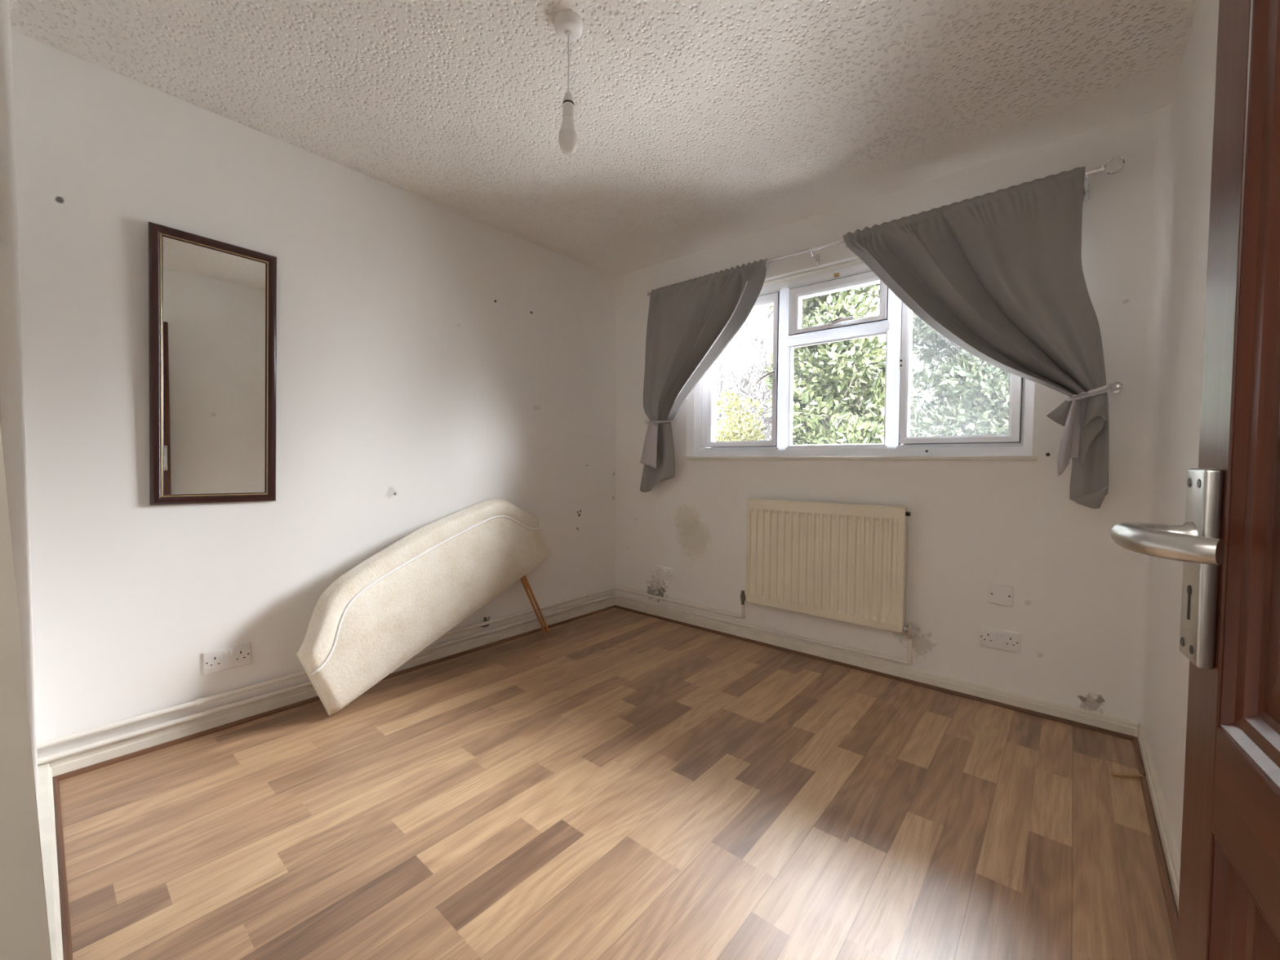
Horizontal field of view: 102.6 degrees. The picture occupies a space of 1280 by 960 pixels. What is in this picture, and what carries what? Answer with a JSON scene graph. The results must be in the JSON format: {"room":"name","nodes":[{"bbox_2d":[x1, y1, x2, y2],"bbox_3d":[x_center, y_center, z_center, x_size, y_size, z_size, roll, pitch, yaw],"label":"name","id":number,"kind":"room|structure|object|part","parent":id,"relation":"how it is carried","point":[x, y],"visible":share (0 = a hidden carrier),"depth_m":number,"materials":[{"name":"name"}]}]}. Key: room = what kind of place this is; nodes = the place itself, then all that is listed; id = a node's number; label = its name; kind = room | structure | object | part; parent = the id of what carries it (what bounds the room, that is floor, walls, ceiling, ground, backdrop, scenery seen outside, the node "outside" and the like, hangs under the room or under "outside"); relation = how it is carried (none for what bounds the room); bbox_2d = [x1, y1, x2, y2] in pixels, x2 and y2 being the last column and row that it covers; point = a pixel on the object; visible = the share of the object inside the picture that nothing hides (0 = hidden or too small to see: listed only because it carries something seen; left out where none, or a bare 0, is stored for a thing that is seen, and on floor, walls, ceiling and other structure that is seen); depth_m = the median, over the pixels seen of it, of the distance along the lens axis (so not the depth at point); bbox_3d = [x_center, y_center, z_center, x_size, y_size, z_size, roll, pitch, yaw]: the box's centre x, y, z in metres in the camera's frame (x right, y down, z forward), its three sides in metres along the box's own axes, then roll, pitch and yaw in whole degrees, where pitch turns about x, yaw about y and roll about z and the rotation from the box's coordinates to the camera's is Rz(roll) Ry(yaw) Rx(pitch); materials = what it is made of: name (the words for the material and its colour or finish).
{"room":"empty bedroom","nodes":[
{"label":"empty bedroom","id":0,"kind":"room"},
{"bbox_2d":[0,0,38,814],"bbox_3d":[-0.933,-0.114,0.698,2.800,2.900,0.107,2,3,40],"label":"wall","id":1,"kind":"structure","parent":0,"point":[12,414],"depth_m":0.73,"materials":[{"name":"paint"}]},
{"bbox_2d":[0,418,51,959],"bbox_3d":[-0.478,0.042,0.327,0.012,2.020,0.171,2,3,40],"label":"door frame","id":2,"kind":"structure","parent":1,"relation":"attached to","point":[24,935],"depth_m":0.36,"materials":[{"name":"beige paint"}]},
{"bbox_2d":[37,763,63,959],"bbox_3d":[-1.204,0.990,1.050,1.957,0.066,0.030,2,3,40],"label":"baseboard","id":3,"kind":"structure","parent":1,"relation":"attached to","point":[46,822],"depth_m":1.30,"materials":[{"name":"paint"}]},
{"bbox_2d":[52,778,72,959],"bbox_3d":[-1.185,1.016,1.063,1.943,0.014,0.014,2,3,40],"label":"trim","id":4,"kind":"structure","parent":1,"relation":"attached to","point":[64,900],"depth_m":1.29,"materials":[{"name":"brown wood"}]},
{"bbox_2d":[11,30,616,758],"bbox_3d":[-1.512,-0.174,2.296,0.150,2.900,4.550,2,3,40],"label":"wall","id":5,"kind":"structure","parent":0,"point":[409,398],"depth_m":2.15,"materials":[{"name":"paint"}]},
{"bbox_2d":[148,221,276,505],"bbox_3d":[-1.635,-0.414,1.985,0.022,1.008,0.384,3,3,39],"label":"wall mirror","id":6,"kind":"object","parent":5,"relation":"attached to","point":[212,304],"visible":1,"depth_m":1.97,"materials":[{"name":"brown wood"}]},
{"bbox_2d":[203,642,250,674],"bbox_3d":[-1.647,0.712,2.049,0.012,0.088,0.148,2,3,40],"label":"double socket","id":7,"kind":"object","parent":5,"relation":"attached to","point":[230,657],"visible":1,"depth_m":2.04,"materials":[{"name":"white plastic"}]},
{"bbox_2d":[37,596,615,777],"bbox_3d":[-1.074,0.931,2.732,0.018,0.066,2.768,2,3,40],"label":"baseboard","id":8,"kind":"structure","parent":5,"relation":"attached to","point":[94,756],"depth_m":2.09,"materials":[{"name":"paint"}]},
{"bbox_2d":[52,604,614,781],"bbox_3d":[-1.058,0.957,2.727,0.014,0.014,2.720,2,3,40],"label":"trim","id":9,"kind":"structure","parent":5,"relation":"attached to","point":[131,755],"depth_m":2.10,"materials":[{"name":"brown wood"}]},
{"bbox_2d":[37,586,745,749],"bbox_3d":[-0.667,0.807,2.373,1.096,0.107,2.748,2,3,40],"label":"pipe","id":10,"kind":"object","parent":5,"relation":"attached to","point":[201,701],"visible":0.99,"depth_m":2.10,"materials":[{"name":"metal"}]},
{"bbox_2d":[37,594,911,764],"bbox_3d":[-0.317,0.843,2.077,1.977,0.152,2.748,2,3,40],"label":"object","id":11,"kind":"object","parent":5,"relation":"attached to","point":[206,713],"visible":1,"depth_m":2.50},
{"bbox_2d":[9,0,1197,276],"bbox_3d":[-0.384,-1.482,1.288,3.100,0.200,4.530,2,3,40],"label":"ceiling","id":12,"kind":"structure","parent":0,"point":[700,125],"depth_m":1.83,"materials":[{"name":"white paint"}]},
{"bbox_2d":[554,9,582,155],"bbox_3d":[-0.218,-1.196,1.567,0.088,0.390,0.088,2,3,40],"label":"pendant light","id":13,"kind":"object","parent":12,"relation":"hanging from","point":[568,24],"visible":1,"depth_m":1.55,"materials":[{"name":"white plastic"}]},
{"bbox_3d":[-0.218,-1.266,1.564,0.007,0.181,0.006,2,3,40],"label":"cord","id":14,"kind":"part","parent":13,"relation":"part of","materials":[{"name":"white plastic"}]},
{"bbox_3d":[-0.219,-1.083,1.571,0.055,0.044,0.055,2,3,40],"label":"bulb","id":15,"kind":"part","parent":13,"relation":"part of","materials":[{"name":"white glass"}]},
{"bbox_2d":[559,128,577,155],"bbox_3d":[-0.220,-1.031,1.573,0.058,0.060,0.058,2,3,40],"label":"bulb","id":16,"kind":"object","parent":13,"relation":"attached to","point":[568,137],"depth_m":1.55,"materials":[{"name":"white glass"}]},
{"bbox_2d":[58,607,1176,959],"bbox_3d":[-0.022,1.003,1.824,2.800,0.001,2.800,2,3,40],"label":"floor","id":17,"kind":"structure","parent":0,"point":[614,784],"depth_m":1.51,"materials":[{"name":"brown laminate"}]},
{"bbox_2d":[295,498,550,715],"bbox_3d":[-0.979,0.546,2.649,0.144,0.850,1.426,2,2,33],"label":"headboard","id":18,"kind":"object","parent":17,"relation":"on","point":[385,610],"visible":1,"depth_m":2.44,"materials":[{"name":"beige fabric"}]},
{"bbox_3d":[-0.671,0.666,3.092,0.010,0.616,0.060,-9,15,35],"label":"leg","id":19,"kind":"part","parent":18,"relation":"part of","materials":[{"name":"brown wood"}]},
{"bbox_2d":[1110,772,1142,778],"bbox_3d":[1.667,1.010,1.754,0.096,0.010,0.014,1,2,8],"label":"wood offcut","id":20,"kind":"object","parent":17,"relation":"on","point":[1113,774],"visible":1,"depth_m":1.75,"materials":[{"name":"brown wood"}]},
{"bbox_2d":[614,110,1156,727],"bbox_3d":[0.980,-0.182,2.958,2.800,2.900,0.280,2,3,40],"label":"wall","id":21,"kind":"structure","parent":0,"point":[972,525],"depth_m":2.34,"materials":[{"name":"paint"}]},
{"bbox_2d":[655,565,673,581],"bbox_3d":[0.162,0.634,3.483,0.148,0.088,0.012,2,3,40],"label":"double socket","id":22,"kind":"object","parent":21,"relation":"attached to","point":[661,572],"visible":1,"depth_m":3.48,"materials":[{"name":"white plastic"}]},
{"bbox_2d":[740,497,913,639],"bbox_3d":[0.963,0.435,2.753,0.931,0.632,0.082,2,3,40],"label":"radiator","id":23,"kind":"object","parent":21,"relation":"attached to","point":[845,562],"visible":1,"depth_m":2.68,"materials":[{"name":"metal"}]},
{"bbox_2d":[683,257,1036,460],"bbox_3d":[1.034,-0.632,2.803,1.830,1.044,0.166,2,3,40],"label":"window","id":24,"kind":"structure","parent":21,"relation":"in","point":[786,294],"depth_m":2.73,"materials":[{"name":"white plastic"}]},
{"bbox_3d":[0.621,-0.656,3.193,0.518,0.894,0.062,2,3,40],"label":"sash","id":25,"kind":"part","parent":24,"relation":"part of","materials":[{"name":"white plastic"}]},
{"bbox_3d":[0.736,-0.606,3.012,0.120,0.083,0.038,1,2,21],"label":"handle","id":26,"kind":"part","parent":24,"relation":"part of","materials":[{"name":"silver metal"}]},
{"bbox_3d":[1.033,-1.148,2.778,1.794,0.012,0.060,2,3,40],"label":"head trim","id":27,"kind":"part","parent":24,"relation":"part of","materials":[{"name":"beige paint"}]},
{"bbox_3d":[1.075,-0.958,2.800,0.522,0.256,0.062,2,3,40],"label":"vent sash","id":28,"kind":"part","parent":24,"relation":"part of","materials":[{"name":"white plastic"}]},
{"bbox_3d":[1.069,-0.844,2.736,0.146,0.029,0.048,2,3,40],"label":"handle","id":29,"kind":"part","parent":24,"relation":"part of","materials":[{"name":"white plastic"}]},
{"bbox_3d":[1.014,-0.119,2.802,1.830,0.018,0.116,2,3,40],"label":"sill","id":30,"kind":"part","parent":24,"relation":"part of","materials":[{"name":"beige paint"}]},
{"bbox_3d":[1.310,-0.586,2.567,0.018,0.070,0.012,2,3,40],"label":"handle","id":31,"kind":"part","parent":24,"relation":"part of","materials":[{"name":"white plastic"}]},
{"bbox_3d":[1.516,-0.623,2.437,0.490,0.894,0.062,2,3,40],"label":"sash","id":32,"kind":"part","parent":24,"relation":"part of","materials":[{"name":"white plastic"}]},
{"bbox_2d":[614,604,1136,740],"bbox_3d":[0.866,0.964,2.873,2.764,0.014,0.014,2,3,40],"label":"trim","id":33,"kind":"structure","parent":21,"relation":"attached to","point":[1129,737],"depth_m":2.48,"materials":[{"name":"brown wood"}]},
{"bbox_2d":[614,597,1137,737],"bbox_3d":[0.876,0.938,2.884,2.764,0.066,0.018,2,3,40],"label":"baseboard","id":34,"kind":"structure","parent":21,"relation":"attached to","point":[1126,726],"depth_m":2.49,"materials":[{"name":"paint"}]},
{"bbox_2d":[647,155,1124,296],"bbox_3d":[0.954,-1.201,2.686,2.304,0.101,0.120,2,3,40],"label":"pole","id":35,"kind":"object","parent":21,"relation":"attached to","point":[1114,165],"visible":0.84,"depth_m":2.02,"materials":[{"name":"silver metal"}]},
{"bbox_2d":[640,257,769,492],"bbox_3d":[0.322,-0.578,3.160,0.950,1.345,0.133,2,3,40],"label":"curtain","id":36,"kind":"object","parent":35,"relation":"hanging from","point":[691,322],"visible":0.98,"depth_m":3.18,"materials":[{"name":"grey fabric"}]},
{"bbox_2d":[843,166,1109,508],"bbox_3d":[1.392,-0.565,2.252,1.024,1.330,0.141,2,3,40],"label":"curtain","id":37,"kind":"object","parent":35,"relation":"hanging from","point":[999,274],"visible":1,"depth_m":2.10,"materials":[{"name":"grey fabric"}]},
{"bbox_2d":[1057,383,1113,475],"bbox_3d":[1.722,-0.193,1.983,0.161,0.357,0.131,2,3,40],"label":"tieback","id":38,"kind":"object","parent":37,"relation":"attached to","point":[1068,448],"visible":1,"depth_m":1.98,"materials":[{"name":"grey fabric"}]},
{"bbox_2d":[978,626,1020,653],"bbox_3d":[1.593,0.707,2.274,0.148,0.088,0.012,2,3,40],"label":"double socket","id":39,"kind":"object","parent":21,"relation":"attached to","point":[1005,640],"visible":1,"depth_m":2.27,"materials":[{"name":"white plastic"}]},
{"bbox_2d":[987,583,1013,606],"bbox_3d":[1.595,0.508,2.268,0.090,0.088,0.010,2,3,40],"label":"blank plate","id":40,"kind":"object","parent":21,"relation":"attached to","point":[999,594],"visible":1,"depth_m":2.26,"materials":[{"name":"white plastic"}]},
{"bbox_2d":[1109,382,1122,393],"bbox_3d":[1.833,-0.357,1.977,0.037,0.034,0.106,2,3,40],"label":"hook","id":41,"kind":"object","parent":21,"relation":"attached to","point":[1117,386],"visible":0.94,"depth_m":1.94,"materials":[{"name":"silver metal"}]},
{"bbox_3d":[1.841,-0.357,1.989,0.081,0.033,0.028,-2,3,-43],"label":"stem","id":42,"kind":"part","parent":41,"relation":"part of","materials":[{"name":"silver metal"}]},
{"bbox_3d":[1.811,-0.356,1.947,0.031,0.033,0.033,2,3,40],"label":"clear knob","id":43,"kind":"part","parent":41,"relation":"part of","materials":[{"name":"plastic"}]},
{"bbox_3d":[0.073,-0.389,3.465,0.037,0.033,0.106,2,3,40],"label":"hook","id":44,"kind":"object","parent":21,"relation":"attached to","visible":0},
{"bbox_2d":[640,420,677,469],"bbox_3d":[0.123,-0.232,3.349,0.241,0.321,0.157,2,3,40],"label":"tieback","id":45,"kind":"object","parent":44,"relation":"hanging from","point":[649,455],"visible":0.99,"depth_m":3.30,"materials":[{"name":"grey fabric"}]},
{"bbox_2d":[1144,0,1219,857],"bbox_3d":[0.740,-0.092,0.392,0.150,2.900,4.550,2,3,40],"label":"wall","id":46,"kind":"structure","parent":0,"point":[1193,100],"depth_m":1.51,"materials":[{"name":"paint"}]},
{"bbox_2d":[1132,737,1146,776],"bbox_3d":[1.819,1.006,1.871,0.014,0.014,0.312,2,3,40],"label":"trim","id":47,"kind":"structure","parent":46,"relation":"attached to","point":[1136,747],"depth_m":1.85,"materials":[{"name":"brown wood"}]},
{"bbox_2d":[1131,101,1171,726],"bbox_3d":[1.939,-0.223,1.943,0.010,2.334,0.050,0,2,-5],"label":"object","id":48,"kind":"structure","parent":46,"relation":"attached to","point":[1161,154],"depth_m":1.95,"materials":[{"name":"paint"}]},
{"bbox_2d":[1137,723,1180,915],"bbox_3d":[1.104,1.006,1.001,0.018,0.066,2.600,2,3,40],"label":"baseboard","id":49,"kind":"structure","parent":46,"relation":"attached to","point":[1171,856],"depth_m":1.48,"materials":[{"name":"paint"}]},
{"bbox_2d":[1139,775,1177,951],"bbox_3d":[0.986,1.035,0.889,0.014,0.014,2.235,2,3,40],"label":"trim","id":50,"kind":"structure","parent":46,"relation":"attached to","point":[1170,903],"depth_m":1.36,"materials":[{"name":"brown wood"}]},
{"bbox_2d":[1110,0,1279,959],"bbox_3d":[0.342,0.068,0.217,0.110,1.975,0.762,2,2,33],"label":"door","id":51,"kind":"structure","parent":46,"relation":"in","point":[1228,543],"depth_m":0.45,"materials":[{"name":"brown wood"}]},
{"bbox_3d":[0.477,0.056,0.467,0.062,0.029,0.134,2,2,33],"label":"lever","id":52,"kind":"part","parent":51,"relation":"part of","materials":[{"name":"metal"}]},
{"bbox_3d":[0.537,0.082,0.491,0.012,0.186,0.051,2,2,33],"label":"lock plate","id":53,"kind":"part","parent":51,"relation":"part of","materials":[{"name":"metal"}]},
{"bbox_3d":[0.369,0.598,0.215,0.032,0.536,0.608,2,2,33],"label":"panel","id":54,"kind":"part","parent":51,"relation":"part of","materials":[{"name":"brown wood"}]},
{"bbox_3d":[0.371,0.281,0.203,0.036,0.098,0.608,2,2,33],"label":"lock rail","id":55,"kind":"part","parent":51,"relation":"part of","materials":[{"name":"brown wood"}]},
{"bbox_3d":[0.375,-0.293,0.183,0.032,1.051,0.608,2,2,33],"label":"panel","id":56,"kind":"part","parent":51,"relation":"part of","materials":[{"name":"brown wood"}]},
{"label":"outside","id":57,"kind":"structure","parent":0,"visible":0},
{"bbox_3d":[14.440,0.835,21.094,60.000,0.150,44.700,2,3,40],"label":"ground","id":58,"kind":"structure","parent":57,"visible":0},
{"bbox_2d":[715,389,766,447],"bbox_3d":[1.247,-0.205,9.097,2.142,2.634,1.393,2,2,34],"label":"shrub","id":59,"kind":"object","parent":58,"relation":"on","point":[739,433],"visible":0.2,"depth_m":8.46,"materials":[{"name":"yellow plant"}]},
{"bbox_2d":[715,310,773,441],"bbox_3d":[2.836,-1.480,12.688,6.094,4.980,5.109,2,3,40],"label":"bare tree","id":60,"kind":"object","parent":58,"relation":"on","point":[751,377],"visible":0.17,"depth_m":12.24,"materials":[{"name":"white plant"}]},
{"bbox_2d":[762,283,913,444],"bbox_3d":[3.017,-1.181,7.961,2.340,4.690,2.137,2,3,40],"label":"evergreen tree","id":61,"kind":"object","parent":58,"relation":"on","point":[831,380],"visible":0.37,"depth_m":7.46,"materials":[{"name":"green plant"}]},
{"bbox_2d":[909,311,1019,444],"bbox_3d":[6.209,-1.204,8.073,4.576,4.753,2.168,2,3,40],"label":"shrub","id":62,"kind":"object","parent":58,"relation":"on","point":[965,393],"visible":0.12,"depth_m":8.25,"materials":[{"name":"green plant"}]}
]}

